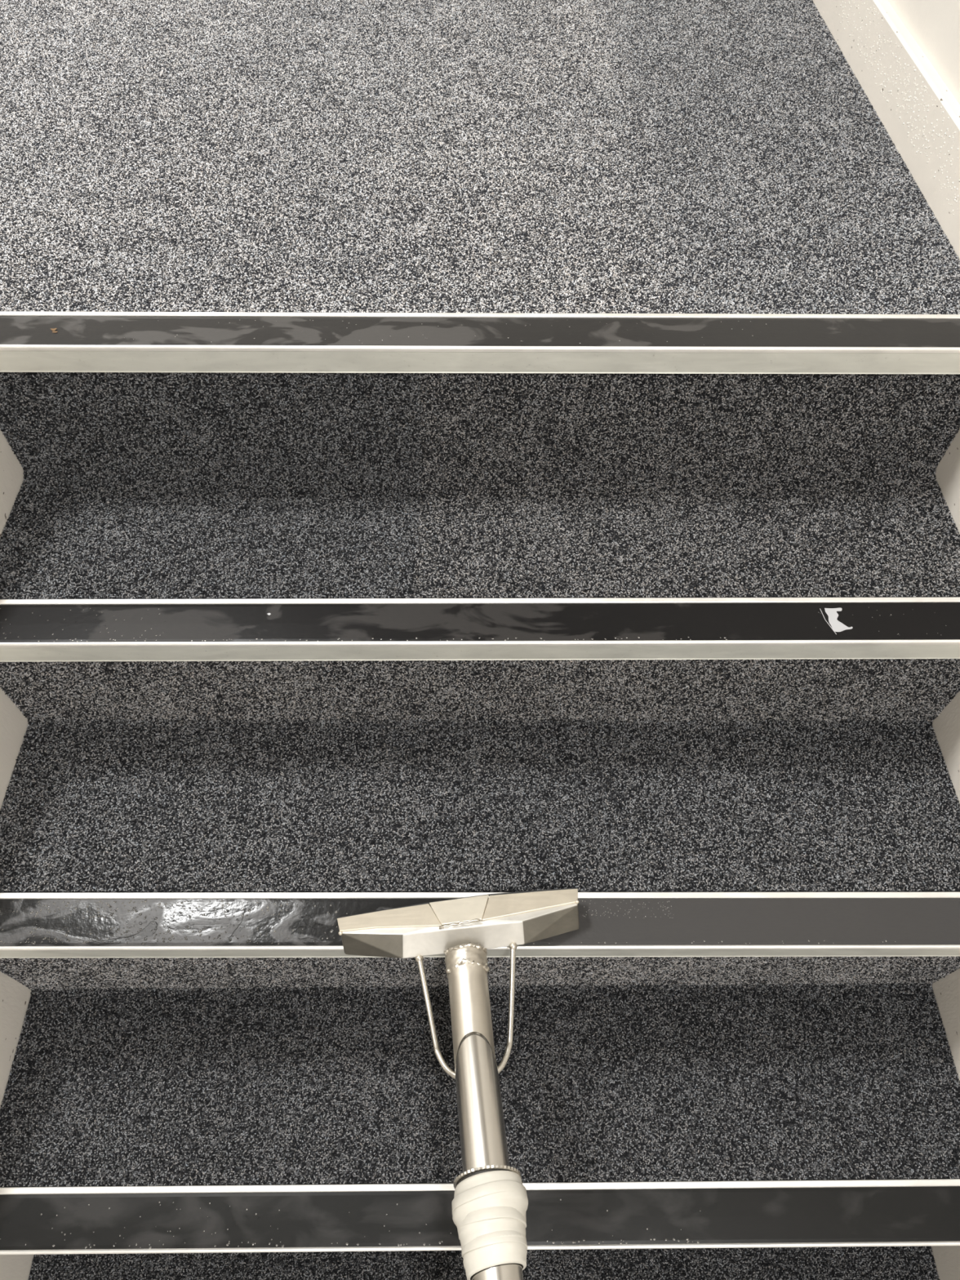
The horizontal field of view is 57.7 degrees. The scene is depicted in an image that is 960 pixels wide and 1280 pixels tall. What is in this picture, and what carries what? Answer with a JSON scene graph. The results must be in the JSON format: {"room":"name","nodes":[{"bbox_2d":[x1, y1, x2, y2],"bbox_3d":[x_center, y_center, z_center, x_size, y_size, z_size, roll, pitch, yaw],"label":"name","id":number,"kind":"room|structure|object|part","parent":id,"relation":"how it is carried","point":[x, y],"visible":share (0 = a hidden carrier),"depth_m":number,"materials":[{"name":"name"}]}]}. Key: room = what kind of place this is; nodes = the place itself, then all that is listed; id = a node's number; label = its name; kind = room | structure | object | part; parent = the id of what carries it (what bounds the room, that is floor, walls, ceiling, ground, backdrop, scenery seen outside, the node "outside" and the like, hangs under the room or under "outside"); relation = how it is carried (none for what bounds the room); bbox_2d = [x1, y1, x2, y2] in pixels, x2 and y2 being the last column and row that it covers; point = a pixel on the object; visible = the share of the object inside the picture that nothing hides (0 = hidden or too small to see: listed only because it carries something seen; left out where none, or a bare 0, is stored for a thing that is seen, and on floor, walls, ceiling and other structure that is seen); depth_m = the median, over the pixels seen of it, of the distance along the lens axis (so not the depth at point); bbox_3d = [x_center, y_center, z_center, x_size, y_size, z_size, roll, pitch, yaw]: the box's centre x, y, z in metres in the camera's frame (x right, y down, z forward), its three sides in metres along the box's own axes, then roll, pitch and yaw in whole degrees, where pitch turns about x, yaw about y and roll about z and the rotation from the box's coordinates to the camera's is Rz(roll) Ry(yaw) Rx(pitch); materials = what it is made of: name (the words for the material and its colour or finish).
{"room":"carpeted stairwell","nodes":[
{"label":"carpeted stairwell","id":0,"kind":"room"},
{"bbox_2d":[888,0,959,103],"bbox_3d":[0.683,-0.055,0.528,0.100,3.950,5.800,0,55,-1],"label":"wall","id":1,"kind":"structure","parent":0,"point":[934,24],"depth_m":1.18,"materials":[{"name":"white paint"}]},
{"bbox_2d":[812,0,959,1279],"bbox_3d":[0.606,-0.148,1.800,0.020,1.722,4.192,0,55,-1],"label":"baseboard","id":2,"kind":"structure","parent":1,"relation":"attached to","point":[920,114],"depth_m":1.18,"materials":[{"name":"beige paint"}]},
{"bbox_3d":[-0.808,-1.280,1.768,2.840,0.188,2.340,0,55,-1],"label":"floor","id":3,"kind":"structure","parent":0,"visible":0},
{"bbox_2d":[0,0,959,314],"bbox_3d":[-0.812,-1.335,1.683,2.810,0.010,2.328,0,55,-1],"label":"carpet","id":4,"kind":"object","parent":3,"relation":"on","point":[273,156],"visible":1,"depth_m":1.23,"materials":[{"name":"grey carpet"}]},
{"bbox_3d":[-0.726,2.733,0.839,2.951,0.430,1.608,0,55,-1],"label":"floor","id":5,"kind":"structure","parent":0,"visible":0},
{"bbox_2d":[0,1177,959,1187],"bbox_3d":[0.006,0.871,1.192,1.240,1.690,1.948,0,55,-1],"label":"flight","id":6,"kind":"object","parent":5,"relation":"on","point":[936,1178],"visible":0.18,"depth_m":1.05,"materials":[{"name":"metal"}]},
{"bbox_2d":[0,428,34,1279],"bbox_3d":[-0.605,0.800,1.127,0.019,1.722,1.892,0,55,-1],"label":"baseboard","id":7,"kind":"structure","parent":6,"relation":"attached to","point":[15,997],"depth_m":1.10,"materials":[{"name":"beige paint"}]},
{"bbox_2d":[0,658,959,893],"bbox_3d":[0.006,0.156,1.035,1.203,0.175,0.242,0,55,-1],"label":"carpet","id":8,"kind":"object","parent":6,"relation":"on","point":[815,775],"visible":1,"depth_m":1.09,"materials":[{"name":"grey carpet"}]},
{"bbox_2d":[0,372,959,599],"bbox_3d":[0.005,-0.186,1.032,1.203,0.179,0.217,0,55,-1],"label":"carpet","id":9,"kind":"object","parent":6,"relation":"on","point":[135,485],"visible":1,"depth_m":1.09,"materials":[{"name":"grey carpet"}]},
{"bbox_2d":[0,956,959,1186],"bbox_3d":[0.007,0.504,1.036,1.203,0.185,0.232,0,55,-1],"label":"carpet","id":10,"kind":"object","parent":6,"relation":"on","point":[125,1071],"visible":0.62,"depth_m":1.10,"materials":[{"name":"grey carpet"}]},
{"bbox_2d":[0,1178,959,1254],"bbox_3d":[0.008,0.684,1.035,1.204,0.038,0.069,0,55,-1],"label":"stair nosing","id":11,"kind":"object","parent":6,"relation":"attached to","point":[659,1215],"depth_m":1.02,"materials":[{"name":"metal"}]},
{"bbox_2d":[0,596,959,662],"bbox_3d":[0.005,-0.013,1.032,1.204,0.036,0.067,0,55,-1],"label":"stair nosing","id":12,"kind":"object","parent":6,"relation":"on","point":[272,629],"depth_m":1.02,"materials":[{"name":"metal"}]},
{"bbox_2d":[0,311,959,373],"bbox_3d":[0.004,-0.348,1.020,1.204,0.038,0.066,0,55,-1],"label":"stair nosing","id":13,"kind":"object","parent":6,"relation":"on","point":[251,342],"depth_m":1.00,"materials":[{"name":"metal"}]},
{"bbox_2d":[0,891,959,958],"bbox_3d":[0.007,0.335,1.027,1.204,0.039,0.066,0,55,-1],"label":"stair nosing","id":14,"kind":"object","parent":6,"relation":"on","point":[33,925],"depth_m":1.01,"materials":[{"name":"metal"}]},
{"bbox_2d":[336,887,579,1279],"bbox_3d":[-0.020,0.499,0.766,0.277,0.201,0.623,0,55,-1],"label":"wand","id":15,"kind":"object","parent":14,"relation":"on","point":[490,1202],"visible":1,"depth_m":0.90,"materials":[{"name":"metal"}]},
{"bbox_3d":[-0.102,0.311,0.979,0.119,0.021,0.032,0,55,-1],"label":"lip plate","id":16,"kind":"part","parent":15,"relation":"part of","materials":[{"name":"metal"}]},
{"bbox_3d":[-0.050,0.400,0.923,0.018,0.029,0.136,-16,57,-12],"label":"support rod","id":17,"kind":"part","parent":15,"relation":"part of","materials":[{"name":"metal"}]},
{"bbox_3d":[0.030,0.393,0.927,0.021,0.027,0.143,10,56,6],"label":"support rod","id":18,"kind":"part","parent":15,"relation":"part of","materials":[{"name":"metal"}]},
{"bbox_3d":[0.056,0.294,0.992,0.117,0.021,0.031,-10,56,-8],"label":"lip plate","id":19,"kind":"part","parent":15,"relation":"part of","materials":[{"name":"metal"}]},
{"bbox_2d":[28,1245,939,1279],"bbox_3d":[0.009,0.883,1.023,1.203,0.182,0.301,0,55,-1],"label":"carpet","id":20,"kind":"object","parent":6,"relation":"on","point":[839,1263],"visible":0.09,"depth_m":1.16,"materials":[{"name":"grey carpet"}]}
]}

